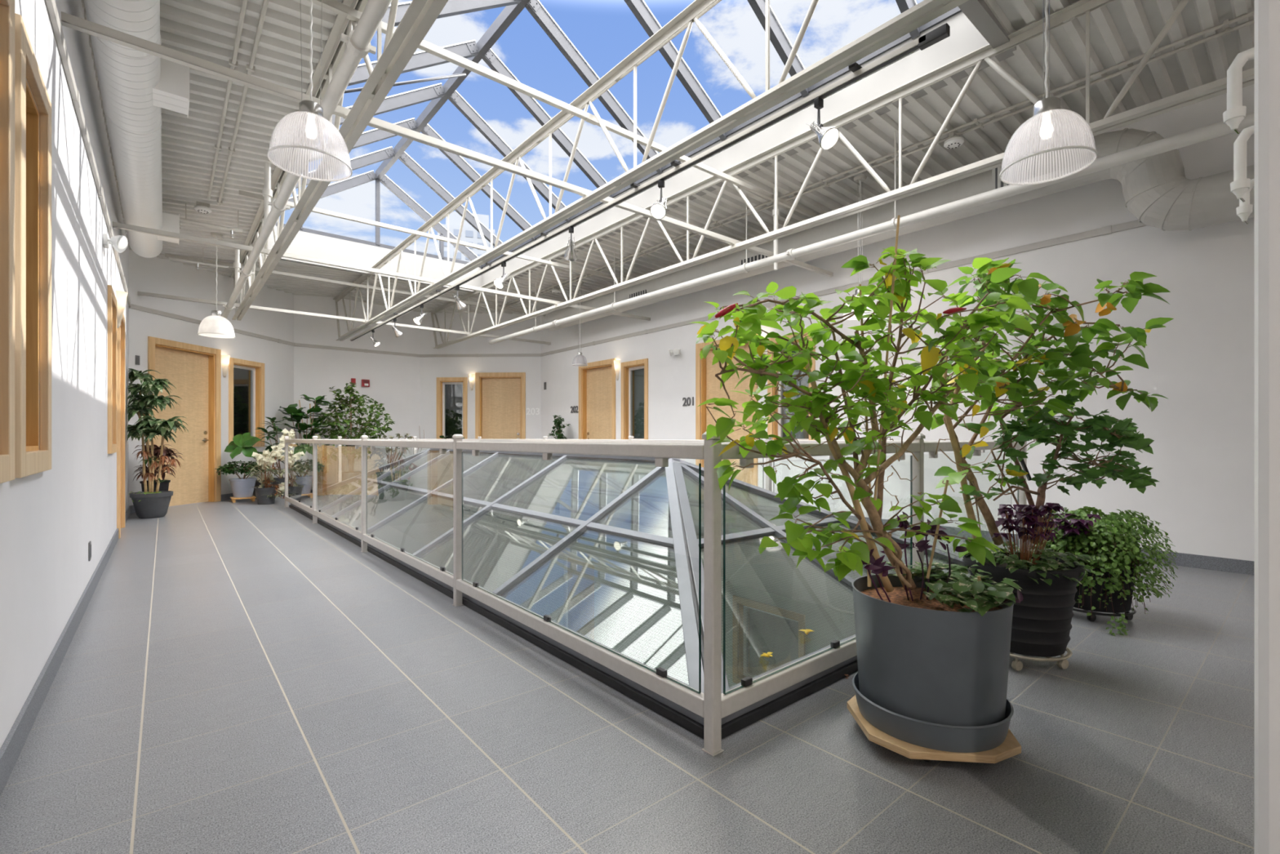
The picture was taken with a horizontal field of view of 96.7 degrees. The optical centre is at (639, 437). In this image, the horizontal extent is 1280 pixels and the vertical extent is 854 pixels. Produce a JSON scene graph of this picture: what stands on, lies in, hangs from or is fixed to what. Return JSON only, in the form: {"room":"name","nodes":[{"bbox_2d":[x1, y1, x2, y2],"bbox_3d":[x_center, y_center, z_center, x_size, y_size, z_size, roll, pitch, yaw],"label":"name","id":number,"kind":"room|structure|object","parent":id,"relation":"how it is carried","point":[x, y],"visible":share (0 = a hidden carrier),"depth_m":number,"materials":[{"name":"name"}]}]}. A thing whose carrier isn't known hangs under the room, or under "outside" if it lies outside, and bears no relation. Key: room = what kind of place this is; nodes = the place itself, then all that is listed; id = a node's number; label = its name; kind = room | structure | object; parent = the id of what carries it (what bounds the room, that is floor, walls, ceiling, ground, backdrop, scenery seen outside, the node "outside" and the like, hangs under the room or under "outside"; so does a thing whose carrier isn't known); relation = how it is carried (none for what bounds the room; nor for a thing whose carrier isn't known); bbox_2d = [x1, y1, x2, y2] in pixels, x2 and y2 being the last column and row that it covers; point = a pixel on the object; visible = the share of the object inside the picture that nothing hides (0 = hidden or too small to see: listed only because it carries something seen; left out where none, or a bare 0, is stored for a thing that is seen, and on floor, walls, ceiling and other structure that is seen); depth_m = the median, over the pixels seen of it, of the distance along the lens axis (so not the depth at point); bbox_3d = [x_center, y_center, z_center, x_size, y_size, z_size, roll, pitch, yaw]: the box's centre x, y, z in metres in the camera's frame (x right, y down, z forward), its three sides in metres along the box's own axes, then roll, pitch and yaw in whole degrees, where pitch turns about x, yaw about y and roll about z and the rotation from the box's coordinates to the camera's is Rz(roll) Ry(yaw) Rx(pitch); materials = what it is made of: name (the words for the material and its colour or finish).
{"room":"office building atrium","nodes":[
{"label":"office building atrium","id":0,"kind":"room"},
{"bbox_2d":[0,0,128,748],"bbox_3d":[-2.676,-1.135,2.455,0.200,4.350,14.000,0,0,-40],"label":"wall","id":1,"kind":"structure","parent":0,"point":[49,519],"depth_m":2.84,"materials":[{"name":"white paint"}]},
{"bbox_2d":[0,0,14,483],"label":"window","id":2,"kind":"structure","parent":1,"relation":"in","point":[6,6],"depth_m":1.69,"materials":[{"name":"brown wood"}]},
{"bbox_2d":[14,13,51,478],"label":"window","id":3,"kind":"structure","parent":1,"relation":"in","point":[33,128],"depth_m":2.21,"materials":[{"name":"brown wood"}]},
{"bbox_2d":[0,505,129,795],"bbox_3d":[-2.626,0.988,2.562,0.014,0.105,13.700,0,0,-40],"label":"baseboard","id":4,"kind":"structure","parent":1,"relation":"attached to","point":[11,747],"depth_m":2.25,"materials":[{"name":"grey rubber"}]},
{"bbox_2d":[44,0,130,306],"bbox_3d":[-2.622,-1.830,2.566,0.026,0.068,13.700,0,0,-40],"label":"trim","id":5,"kind":"structure","parent":1,"relation":"attached to","point":[51,4],"depth_m":3.14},
{"bbox_2d":[107,284,116,453],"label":"window","id":6,"kind":"structure","parent":1,"relation":"in","point":[112,300],"depth_m":4.99,"materials":[{"name":"brown wood"}]},
{"bbox_2d":[102,233,128,253],"bbox_3d":[-4.274,-1.581,4.638,0.145,0.109,0.241,0,0,-40],"label":"emergency light","id":7,"kind":"object","parent":1,"relation":"attached to","point":[119,242],"visible":1,"depth_m":4.59,"materials":[{"name":"white plastic"}]},
{"bbox_2d":[116,314,125,537],"bbox_3d":[-5.775,-0.170,6.186,0.226,2.420,1.000,0,0,-40],"label":"door","id":8,"kind":"structure","parent":1,"relation":"in","point":[121,331],"depth_m":6.54,"materials":[{"name":"brown wood"}]},
{"bbox_2d":[115,290,127,328],"bbox_3d":[-5.205,-1.279,5.711,0.092,0.362,0.140,0,0,-40],"label":"wall sconce","id":9,"kind":"object","parent":1,"relation":"attached to","point":[121,296],"visible":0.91,"depth_m":5.68,"materials":[{"name":"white glass"}]},
{"bbox_2d":[128,249,293,505],"bbox_3d":[-6.975,-1.135,9.446,0.200,4.350,3.456,0,0,5],"label":"wall","id":10,"kind":"structure","parent":0,"point":[156,275],"depth_m":9.23,"materials":[{"name":"white paint"}]},
{"bbox_2d":[147,336,221,506],"bbox_3d":[-7.029,-0.200,8.710,0.226,2.480,1.236,0,0,5],"label":"door","id":11,"kind":"structure","parent":10,"relation":"in","point":[196,375],"depth_m":8.88,"materials":[{"name":"brown wood"}]},
{"bbox_2d":[128,303,294,346],"bbox_3d":[-6.862,-1.810,9.435,0.026,0.068,3.256,0,0,5],"label":"trim","id":12,"kind":"structure","parent":10,"relation":"attached to","point":[132,306],"depth_m":8.72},
{"bbox_2d":[228,357,264,446],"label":"window","id":13,"kind":"structure","parent":10,"relation":"in","point":[246,379],"depth_m":10.19,"materials":[{"name":"brown wood"}]},
{"bbox_2d":[81,0,362,297],"bbox_3d":[-2.334,-2.719,4.370,3.380,0.330,16.700,0,0,-40],"label":"ceiling","id":14,"kind":"structure","parent":0,"point":[204,29],"depth_m":4.74,"materials":[{"name":"grey paint"}]},
{"bbox_2d":[179,202,242,238],"bbox_3d":[-4.941,-2.499,6.492,0.660,0.338,0.035,0,0,-40],"label":"track light","id":15,"kind":"object","parent":14,"relation":"hanging from","point":[231,229],"visible":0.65,"depth_m":6.52,"materials":[{"name":"silver metal"}]},
{"bbox_2d":[197,232,235,338],"bbox_3d":[-5.531,-1.992,7.433,0.398,1.329,0.398,0,0,-40],"label":"pendant lamp","id":16,"kind":"object","parent":14,"relation":"hanging from","point":[215,326],"visible":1,"depth_m":7.36,"materials":[{"name":"white glass"}]},
{"bbox_2d":[207,0,248,199],"bbox_3d":[-1.242,-2.628,2.064,0.050,0.029,10.960,0,0,-40],"label":"conduit","id":17,"kind":"object","parent":14,"relation":"attached to","point":[233,62],"visible":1,"depth_m":4.29,"materials":[{"name":"white metal"}]},
{"bbox_2d":[216,0,269,205],"bbox_3d":[-1.210,-2.637,2.182,0.050,0.029,11.100,0,0,-40],"label":"conduit","id":18,"kind":"object","parent":14,"relation":"attached to","point":[250,68],"visible":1,"depth_m":4.34,"materials":[{"name":"white metal"}]},
{"bbox_2d":[267,0,352,181],"bbox_3d":[-1.828,-2.090,3.164,0.408,1.153,0.408,0,0,-40],"label":"pendant lamp","id":19,"kind":"object","parent":14,"relation":"hanging from","point":[310,112],"visible":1,"depth_m":3.14,"materials":[{"name":"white glass"}]},
{"bbox_2d":[230,0,448,320],"bbox_3d":[-2.037,-2.303,3.843,0.120,0.752,14.810,0,0,-40],"label":"roof truss","id":20,"kind":"object","parent":14,"relation":"attached to","point":[400,46],"visible":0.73,"depth_m":3.73,"materials":[{"name":"white metal"}]},
{"bbox_2d":[222,0,391,319],"bbox_3d":[-2.087,-2.227,3.645,0.156,0.667,14.630,0,0,-40],"label":"pipe","id":21,"kind":"object","parent":20,"relation":"attached to","point":[358,45],"visible":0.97,"depth_m":3.32,"materials":[{"name":"white metal"}]},
{"bbox_2d":[137,291,551,344],"bbox_3d":[-4.456,-2.010,10.046,6.620,0.050,0.046,0,0,-40],"label":"bar","id":22,"kind":"object","parent":20,"relation":"attached to","point":[140,293],"visible":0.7,"depth_m":9.31,"materials":[{"name":"white paint"}]},
{"bbox_2d":[164,253,546,316],"bbox_3d":[-4.313,-2.587,10.101,6.330,0.050,0.046,0,0,-40],"label":"bar","id":23,"kind":"object","parent":20,"relation":"attached to","point":[168,255],"visible":0.69,"depth_m":9.47,"materials":[{"name":"white paint"}]},
{"bbox_2d":[61,11,833,276],"bbox_3d":[-0.202,-2.010,4.883,6.710,0.050,0.046,0,0,-40],"label":"bar","id":24,"kind":"object","parent":20,"relation":"attached to","point":[68,20],"visible":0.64,"depth_m":3.53,"materials":[{"name":"white paint"}]},
{"bbox_2d":[306,0,818,217],"bbox_3d":[0.225,-2.587,5.135,5.730,0.050,0.046,0,0,-40],"label":"bar","id":25,"kind":"object","parent":20,"relation":"attached to","point":[349,13],"visible":0.63,"depth_m":4.31,"materials":[{"name":"white paint"}]},
{"bbox_2d":[333,0,968,341],"bbox_3d":[-1.045,-2.360,5.401,0.120,0.867,15.930,0,0,-40],"label":"roof truss","id":26,"kind":"object","parent":14,"relation":"attached to","point":[926,11],"visible":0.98,"depth_m":4.15,"materials":[{"name":"white metal"}]},
{"bbox_2d":[112,221,650,320],"bbox_3d":[-2.407,-2.010,7.523,6.710,0.050,0.046,0,0,-40],"label":"bar","id":27,"kind":"object","parent":26,"relation":"attached to","point":[115,224],"visible":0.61,"depth_m":6.59,"materials":[{"name":"white paint"}]},
{"bbox_2d":[238,190,630,281],"bbox_3d":[-2.044,-2.587,7.852,5.730,0.050,0.046,0,0,-40],"label":"bar","id":28,"kind":"object","parent":26,"relation":"attached to","point":[243,193],"visible":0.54,"depth_m":7.18,"materials":[{"name":"white paint"}]},
{"bbox_2d":[350,22,950,341],"bbox_3d":[-2.112,-1.895,6.839,0.086,0.061,10.995,0,0,-40],"label":"track","id":29,"kind":"object","parent":26,"relation":"attached to","point":[941,33],"visible":1,"depth_m":3.60,"materials":[{"name":"white metal"}]},
{"bbox_2d":[649,179,666,219],"bbox_3d":[0.147,-1.730,4.135,0.120,0.290,0.187,0,0,20],"label":"track spotlight","id":30,"kind":"object","parent":29,"relation":"hanging from","point":[658,211],"visible":1,"depth_m":4.11,"materials":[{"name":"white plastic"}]},
{"bbox_2d":[805,97,839,150],"bbox_3d":[1.005,-1.730,3.136,0.120,0.290,0.188,0,0,-35],"label":"track spotlight","id":31,"kind":"object","parent":29,"relation":"hanging from","point":[828,137],"visible":1,"depth_m":3.12,"materials":[{"name":"white metal"}]},
{"bbox_2d":[293,294,420,479],"bbox_3d":[-5.865,-1.135,11.909,2.415,4.350,0.200,0,0,-40],"label":"wall","id":32,"kind":"structure","parent":0,"point":[394,380],"depth_m":11.85,"materials":[{"name":"white paint"}]},
{"bbox_2d":[294,342,420,357],"bbox_3d":[-5.793,-1.810,11.822,2.415,0.068,0.026,0,0,-40],"label":"trim","id":33,"kind":"structure","parent":32,"relation":"attached to","point":[295,344],"depth_m":11.74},
{"bbox_2d":[360,519,497,591],"bbox_3d":[-5.784,2.920,10.902,6.500,3.040,0.150,0,0,-40],"label":"wall","id":34,"kind":"structure","parent":0,"point":[480,540],"depth_m":12.44,"materials":[{"name":"white paint"}]},
{"bbox_2d":[420,311,541,479],"bbox_3d":[-3.519,-1.135,12.642,2.904,4.350,0.200,0,0,3],"label":"wall","id":35,"kind":"structure","parent":0,"point":[432,367],"depth_m":12.55,"materials":[{"name":"white paint"}]},
{"bbox_2d":[436,377,467,439],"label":"window","id":36,"kind":"structure","parent":35,"relation":"in","point":[451,392],"depth_m":12.66,"materials":[{"name":"brown wood"}]},
{"bbox_2d":[419,353,540,357],"bbox_3d":[-3.525,-1.810,12.529,2.704,0.068,0.026,0,0,3],"label":"trim","id":37,"kind":"structure","parent":35,"relation":"attached to","point":[476,354],"depth_m":12.51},
{"bbox_2d":[475,372,525,439],"bbox_3d":[-3.065,-0.195,12.607,1.115,2.470,0.226,0,0,3],"label":"door","id":38,"kind":"structure","parent":35,"relation":"in","point":[503,394],"depth_m":12.60,"materials":[{"name":"brown wood"}]},
{"bbox_2d":[0,484,1253,853],"bbox_3d":[-0.810,1.215,5.610,7.110,0.350,16.450,0,0,-40],"label":"floor","id":39,"kind":"structure","parent":0,"point":[240,677],"depth_m":1.92,"materials":[{"name":"grey tile"}]},
{"bbox_2d":[127,368,188,518],"bbox_3d":[-6.313,0.064,7.464,0.610,1.949,1.083,0,0,-40],"label":"potted plant","id":40,"kind":"object","parent":39,"relation":"on","point":[152,504],"visible":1,"depth_m":7.35,"materials":[{"name":"green plant"}]},
{"bbox_2d":[129,490,173,518],"bbox_3d":[-6.369,0.875,7.423,0.436,0.326,0.436,0,0,-40],"label":"pot","id":41,"kind":"object","parent":40,"relation":"on","point":[150,504],"depth_m":7.30,"materials":[{"name":"grey plastic"}]},
{"bbox_2d":[132,444,183,491],"bbox_3d":[-6.596,0.567,7.807,0.564,0.946,0.555,0,0,-40],"label":"cordyline","id":42,"kind":"object","parent":39,"relation":"on","point":[164,486],"visible":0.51,"depth_m":7.77,"materials":[{"name":"plant"}]},
{"bbox_2d":[139,480,170,491],"bbox_3d":[-6.628,0.814,7.780,0.324,0.452,0.324,0,0,-40],"label":"pot","id":43,"kind":"object","parent":42,"relation":"on","point":[164,486],"depth_m":7.72,"materials":[{"name":"black plastic"}]},
{"bbox_2d":[230,495,256,502],"bbox_3d":[-6.479,1.004,9.286,0.320,0.071,0.300,0,0,-40],"label":"plant stand","id":44,"kind":"object","parent":39,"relation":"on","point":[252,498],"visible":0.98,"depth_m":9.19,"materials":[{"name":"brown wood"}]},
{"bbox_2d":[214,460,266,497],"bbox_3d":[-6.479,0.669,9.298,0.589,0.596,0.698,0,0,28],"label":"potted shrub","id":45,"kind":"object","parent":44,"relation":"on","point":[241,486],"visible":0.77,"depth_m":9.17,"materials":[{"name":"green plant"}]},
{"bbox_2d":[228,477,257,497],"bbox_3d":[-6.479,0.816,9.286,0.380,0.302,0.380,0,0,-40],"label":"pot","id":46,"kind":"object","parent":45,"relation":"on","point":[241,486],"depth_m":9.17,"materials":[{"name":"white ceramic"}]},
{"bbox_2d":[224,432,274,498],"bbox_3d":[-6.483,0.476,9.442,0.553,1.128,0.868,0,0,-16],"label":"fig","id":47,"kind":"object","parent":39,"relation":"on","point":[243,443],"visible":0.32,"depth_m":9.20,"materials":[{"name":"green plant"}]},
{"bbox_2d":[253,479,274,498],"bbox_3d":[-6.454,0.869,9.724,0.344,0.342,0.344,0,0,-40],"label":"pot","id":48,"kind":"object","parent":47,"relation":"on","point":[257,483],"depth_m":9.60,"materials":[{"name":"grey plastic"}]},
{"bbox_2d":[253,417,284,496],"bbox_3d":[-6.427,0.340,9.937,0.650,1.400,0.591,0,0,-40],"label":"plant","id":49,"kind":"object","parent":39,"relation":"on","point":[281,479],"visible":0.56,"depth_m":9.97,"materials":[{"name":"green plant"}]},
{"bbox_2d":[245,427,295,504],"bbox_3d":[-5.833,0.443,9.011,0.655,1.194,0.881,0,0,-25],"label":"variegated plant","id":50,"kind":"object","parent":39,"relation":"on","point":[266,495],"visible":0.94,"depth_m":8.93,"materials":[{"name":"beige plant"}]},
{"bbox_2d":[277,394,332,444],"bbox_3d":[-6.258,0.122,10.571,1.120,1.836,0.725,0,0,21],"label":"rubber plant","id":51,"kind":"object","parent":39,"relation":"on","point":[298,415],"visible":0.52,"depth_m":10.50,"materials":[{"name":"green plant"}]},
{"bbox_2d":[312,382,395,475],"bbox_3d":[-5.441,-0.009,10.800,1.600,2.098,0.910,0,0,2],"label":"fig","id":52,"kind":"object","parent":39,"relation":"on","point":[353,398],"visible":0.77,"depth_m":10.74,"materials":[{"name":"green plant"}]},
{"bbox_2d":[291,435,479,494],"bbox_3d":[-4.121,0.509,9.496,3.008,1.060,0.052,0,0,-40],"label":"glass railing","id":53,"kind":"object","parent":39,"relation":"on","point":[389,491],"visible":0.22,"depth_m":9.71,"materials":[{"name":"beige paint"}]},
{"bbox_2d":[438,435,465,486],"bbox_3d":[-3.907,0.499,11.557,0.531,1.083,1.148,0,0,-31],"label":"peace lily","id":54,"kind":"object","parent":39,"relation":"on","point":[442,468],"visible":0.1,"depth_m":11.80,"materials":[{"name":"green plant"}]},
{"bbox_2d":[284,431,724,756],"bbox_3d":[-2.526,0.509,5.205,0.052,1.060,8.685,0,0,-40],"label":"glass railing","id":55,"kind":"object","parent":39,"relation":"on","point":[322,481],"visible":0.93,"depth_m":2.75,"materials":[{"name":"beige paint"}]},
{"bbox_2d":[547,414,571,475],"bbox_3d":[-1.613,0.291,11.317,0.423,1.498,0.442,0,0,-40],"label":"vine","id":56,"kind":"object","parent":39,"relation":"on","point":[557,421],"visible":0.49,"depth_m":11.24,"materials":[{"name":"green plant"}]},
{"bbox_2d":[359,494,896,614],"bbox_3d":[-1.348,1.251,6.177,2.910,0.418,8.470,0,0,-40],"label":"trim","id":57,"kind":"structure","parent":39,"relation":"attached to","point":[774,571],"depth_m":6.45,"materials":[{"name":"white paint"}]},
{"bbox_2d":[288,448,970,738],"bbox_3d":[-1.348,0.590,6.177,3.000,0.899,8.560,0,0,-40],"label":"skylight","id":58,"kind":"object","parent":39,"relation":"on","point":[505,477],"visible":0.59,"depth_m":4.01,"materials":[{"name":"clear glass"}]},
{"bbox_2d":[477,435,997,564],"bbox_3d":[-0.199,0.509,7.179,0.052,1.060,8.637,0,0,-40],"label":"glass railing","id":59,"kind":"object","parent":39,"relation":"on","point":[747,526],"visible":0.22,"depth_m":6.19,"materials":[{"name":"beige paint"}]},
{"bbox_2d":[721,433,1026,718],"bbox_3d":[1.431,0.509,2.885,3.056,1.060,0.052,0,0,-40],"label":"glass railing","id":60,"kind":"object","parent":39,"relation":"on","point":[750,691],"visible":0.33,"depth_m":2.23,"materials":[{"name":"beige paint"}]},
{"bbox_2d":[847,694,1021,763],"bbox_3d":[0.995,1.003,1.969,0.486,0.073,0.476,0,0,2],"label":"plant stand","id":61,"kind":"object","parent":39,"relation":"on","point":[1011,747],"visible":0.38,"depth_m":1.77,"materials":[{"name":"brown wood"}]},
{"bbox_2d":[688,215,1043,752],"bbox_3d":[0.803,0.106,1.949,1.308,1.719,0.600,0,0,-5],"label":"potted plant","id":62,"kind":"object","parent":61,"relation":"on","point":[933,646],"visible":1,"depth_m":1.84,"materials":[{"name":"green plant"}]},
{"bbox_2d":[715,302,737,319],"bbox_3d":[0.266,-0.389,1.750,0.076,0.056,0.022,0,0,-23],"label":"flower","id":63,"kind":"object","parent":62,"relation":"on","point":[727,310],"depth_m":1.74,"materials":[{"name":"red plant"}]},
{"bbox_2d":[851,573,1014,726],"bbox_3d":[0.999,0.742,1.971,0.498,0.425,0.498,0,0,-40],"label":"pot","id":64,"kind":"object","parent":62,"relation":"on","point":[923,660],"depth_m":1.78,"materials":[{"name":"grey plastic"}]},
{"bbox_2d":[1009,646,1072,671],"bbox_3d":[1.774,0.999,2.649,0.382,0.082,0.382,0,0,-40],"label":"caddy","id":65,"kind":"object","parent":39,"relation":"on","point":[1062,662],"visible":0.43,"depth_m":2.52,"materials":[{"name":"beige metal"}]},
{"bbox_2d":[924,257,1173,656],"bbox_3d":[1.829,0.060,2.548,1.158,1.794,0.729,0,0,5],"label":"potted plant","id":66,"kind":"object","parent":65,"relation":"on","point":[1042,625],"visible":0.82,"depth_m":2.50,"materials":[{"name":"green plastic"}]},
{"bbox_2d":[962,551,1084,656],"bbox_3d":[1.774,0.763,2.649,0.472,0.388,0.472,0,0,-40],"label":"pot","id":67,"kind":"object","parent":66,"relation":"on","point":[1042,625],"depth_m":2.47,"materials":[{"name":"black plastic"}]},
{"bbox_2d":[1026,506,1178,635],"bbox_3d":[2.677,0.733,3.325,0.701,0.640,0.711,0,0,3],"label":"trailing plant","id":68,"kind":"object","parent":39,"relation":"on","point":[1108,587],"visible":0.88,"depth_m":3.15,"materials":[{"name":"green plant"}]},
{"bbox_2d":[1072,606,1136,621],"bbox_3d":[2.649,1.008,3.333,0.392,0.064,0.392,0,0,-40],"label":"caddy","id":69,"kind":"object","parent":39,"relation":"on","point":[1128,615],"visible":0.38,"depth_m":3.20,"materials":[{"name":"black plastic"}]},
{"bbox_2d":[1253,0,1279,853],"bbox_3d":[1.395,-0.935,1.076,0.320,3.950,0.303,0,0,-40],"label":"column","id":70,"kind":"structure","parent":39,"relation":"on","point":[1266,12],"depth_m":1.08,"materials":[{"name":"white paint"}]},
{"bbox_2d":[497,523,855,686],"bbox_3d":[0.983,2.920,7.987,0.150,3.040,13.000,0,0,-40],"label":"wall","id":71,"kind":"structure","parent":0,"point":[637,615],"depth_m":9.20,"materials":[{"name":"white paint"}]},
{"bbox_2d":[732,595,804,684],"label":"window","id":72,"kind":"structure","parent":71,"relation":"in","point":[758,628],"depth_m":8.19,"materials":[{"name":"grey glass"}]},
{"bbox_2d":[343,0,1253,314],"bbox_3d":[0.471,-2.784,6.713,3.930,0.199,16.700,0,0,-40],"label":"ceiling","id":73,"kind":"structure","parent":0,"point":[1121,31],"depth_m":4.92,"materials":[{"name":"grey paint"}]},
{"bbox_2d":[428,0,1253,348],"bbox_3d":[0.447,-2.345,6.484,0.120,0.837,15.680,0,0,-40],"label":"roof truss","id":74,"kind":"object","parent":73,"relation":"attached to","point":[1218,87],"visible":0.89,"depth_m":4.65,"materials":[{"name":"white metal"}]},
{"bbox_2d":[842,174,875,319],"bbox_3d":[2.311,-1.997,5.969,0.348,1.458,0.348,0,0,-40],"label":"pendant lamp","id":75,"kind":"object","parent":73,"relation":"hanging from","point":[859,179],"visible":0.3,"depth_m":5.96,"materials":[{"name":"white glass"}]},
{"bbox_2d":[488,111,1253,344],"bbox_3d":[1.450,-2.274,6.110,0.166,0.949,13.880,0,0,-40],"label":"pipe","id":76,"kind":"object","parent":73,"relation":"hanging from","point":[1219,129],"visible":0.94,"depth_m":4.81,"materials":[{"name":"white metal"}]},
{"bbox_2d":[492,11,1253,310],"bbox_3d":[1.486,-2.720,6.583,0.050,0.029,14.400,0,0,-40],"label":"conduit","id":77,"kind":"object","parent":73,"relation":"attached to","point":[1226,23],"visible":0.83,"depth_m":4.84,"materials":[{"name":"white metal"}]},
{"bbox_2d":[497,19,1253,311],"bbox_3d":[1.562,-2.716,6.647,0.050,0.029,14.400,0,0,-40],"label":"conduit","id":78,"kind":"object","parent":73,"relation":"attached to","point":[1227,32],"visible":0.91,"depth_m":4.93,"materials":[{"name":"white metal"}]},
{"bbox_2d":[999,0,1097,185],"bbox_3d":[2.079,-2.095,2.909,0.408,1.434,0.408,0,0,-40],"label":"pendant lamp","id":79,"kind":"object","parent":73,"relation":"hanging from","point":[1045,111],"visible":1,"depth_m":2.88,"materials":[{"name":"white glass"}]},
{"bbox_2d":[541,84,1253,560],"bbox_3d":[2.477,-1.135,7.065,0.200,4.350,14.470,0,0,-40],"label":"wall","id":80,"kind":"structure","parent":0,"point":[1202,460],"depth_m":5.07,"materials":[{"name":"white paint"}]},
{"bbox_2d":[578,358,615,489],"bbox_3d":[-0.756,-0.205,10.916,0.226,2.490,1.185,0,0,-40],"label":"door","id":81,"kind":"structure","parent":80,"relation":"in","point":[597,384],"depth_m":10.96,"materials":[{"name":"brown wood"}]},
{"bbox_2d":[621,358,648,439],"bbox_3d":[-0.009,-0.595,10.052,0.266,1.610,0.828,0,0,-40],"label":"window","id":82,"kind":"structure","parent":80,"relation":"in","point":[634,379],"depth_m":10.21,"materials":[{"name":"brown wood"}]},
{"bbox_2d":[634,368,644,438],"bbox_3d":[0.083,-0.595,10.130,0.025,1.610,0.828,0,0,-40],"label":"window pane","id":83,"kind":"object","parent":82,"relation":"attached to","point":[638,374],"depth_m":10.22,"materials":[{"name":"grey glass"}]},
{"bbox_2d":[695,333,757,506],"bbox_3d":[1.327,-0.205,8.421,0.226,2.490,1.185,0,0,-40],"label":"door","id":84,"kind":"structure","parent":80,"relation":"in","point":[707,384],"depth_m":8.49,"materials":[{"name":"brown wood"}]},
{"bbox_2d":[767,332,815,439],"bbox_3d":[2.072,-0.595,7.561,0.266,1.610,0.830,0,0,-40],"label":"window","id":85,"kind":"structure","parent":80,"relation":"in","point":[773,428],"depth_m":7.71,"materials":[{"name":"brown wood"}]},
{"bbox_2d":[783,351,808,439],"bbox_3d":[2.164,-0.595,7.638,0.025,1.610,0.830,0,0,-40],"label":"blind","id":86,"kind":"object","parent":85,"relation":"attached to","point":[799,435],"depth_m":7.66,"materials":[{"name":"grey glass"}]},
{"bbox_2d":[540,219,1146,356],"bbox_3d":[2.358,-1.810,7.031,0.026,0.068,14.170,0,0,-40],"label":"trim","id":87,"kind":"structure","parent":80,"relation":"attached to","point":[1108,229],"depth_m":5.85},
{"bbox_2d":[615,488,1253,575],"bbox_3d":[2.362,0.988,7.035,0.014,0.105,14.170,0,0,-40],"label":"baseboard","id":88,"kind":"structure","parent":80,"relation":"attached to","point":[1210,562],"depth_m":4.56,"materials":[{"name":"grey rubber"}]},
{"bbox_2d":[1222,47,1253,133],"bbox_3d":[2.505,-1.261,1.939,0.780,0.297,0.060,0,0,23],"label":"pipe","id":89,"kind":"object","parent":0,"point":[1235,113],"visible":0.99,"depth_m":2.06,"materials":[{"name":"white plastic"}]},
{"bbox_2d":[1230,125,1253,202],"bbox_3d":[2.805,-1.125,2.204,0.779,0.306,0.058,0,0,23],"label":"pipe","id":90,"kind":"object","parent":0,"point":[1240,184],"visible":0.94,"depth_m":2.33,"materials":[{"name":"white plastic"}]},
{"bbox_2d":[1235,178,1253,224],"bbox_3d":[3.251,-1.140,2.606,0.778,0.215,0.056,0,0,23],"label":"pipe","id":91,"kind":"object","parent":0,"point":[1245,209],"visible":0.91,"depth_m":2.73,"materials":[{"name":"white plastic"}]},
{"bbox_3d":[4.399,-1.135,-0.626,6.710,4.350,0.200,0,0,-40],"label":"wall","id":92,"kind":"structure","parent":0,"visible":0},
{"bbox_2d":[84,0,189,257],"bbox_3d":[-1.895,-2.260,2.111,0.445,0.308,12.030,0,0,-40],"label":"duct","id":93,"kind":"object","parent":92,"relation":"attached to","point":[135,85],"visible":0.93,"depth_m":3.65,"materials":[{"name":"white metal"}]},
{"bbox_2d":[152,57,189,118],"bbox_3d":[-3.029,-2.270,3.659,0.201,0.244,0.264,0,0,-40],"label":"outlet","id":94,"kind":"object","parent":93,"relation":"attached to","point":[171,91],"depth_m":3.60,"materials":[{"name":"white paint"}]},
{"bbox_2d":[543,128,1253,330],"bbox_3d":[2.350,-2.018,6.282,0.512,0.926,12.970,0,0,-40],"label":"duct","id":95,"kind":"object","parent":92,"relation":"attached to","point":[1157,191],"visible":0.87,"depth_m":4.95,"materials":[{"name":"white metal"}]},
{"bbox_2d":[741,254,767,265],"bbox_3d":[1.444,-2.250,7.200,0.032,0.080,0.400,0,0,-40],"label":"grille","id":96,"kind":"object","parent":95,"relation":"attached to","point":[751,258],"depth_m":7.21,"materials":[{"name":"grey metal"}]},
{"bbox_2d":[995,155,1035,189],"bbox_3d":[3.212,-2.295,4.871,0.025,0.270,0.300,0,0,-40],"label":"grille","id":97,"kind":"object","parent":95,"relation":"attached to","point":[998,184],"depth_m":4.88,"materials":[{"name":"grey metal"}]},
{"label":"outside","id":98,"kind":"structure","parent":0,"visible":0},
{"bbox_2d":[437,211,496,262],"bbox_3d":[-47.556,-19.315,156.472,18.795,80.710,19.295,0,0,-40],"label":"building","id":99,"kind":"structure","parent":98,"point":[468,234],"depth_m":150.19,"materials":[{"name":"concrete"}]},
{"bbox_3d":[-0.826,-3.055,5.629,7.510,0.210,16.900,0,0,-40],"label":"roof","id":100,"kind":"structure","parent":0,"visible":0},
{"bbox_2d":[257,0,1016,293],"bbox_3d":[-1.606,-3.608,6.268,3.870,1.815,8.920,0,0,-40],"label":"skylight","id":101,"kind":"object","parent":100,"relation":"on","point":[973,25],"visible":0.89,"depth_m":6.41,"materials":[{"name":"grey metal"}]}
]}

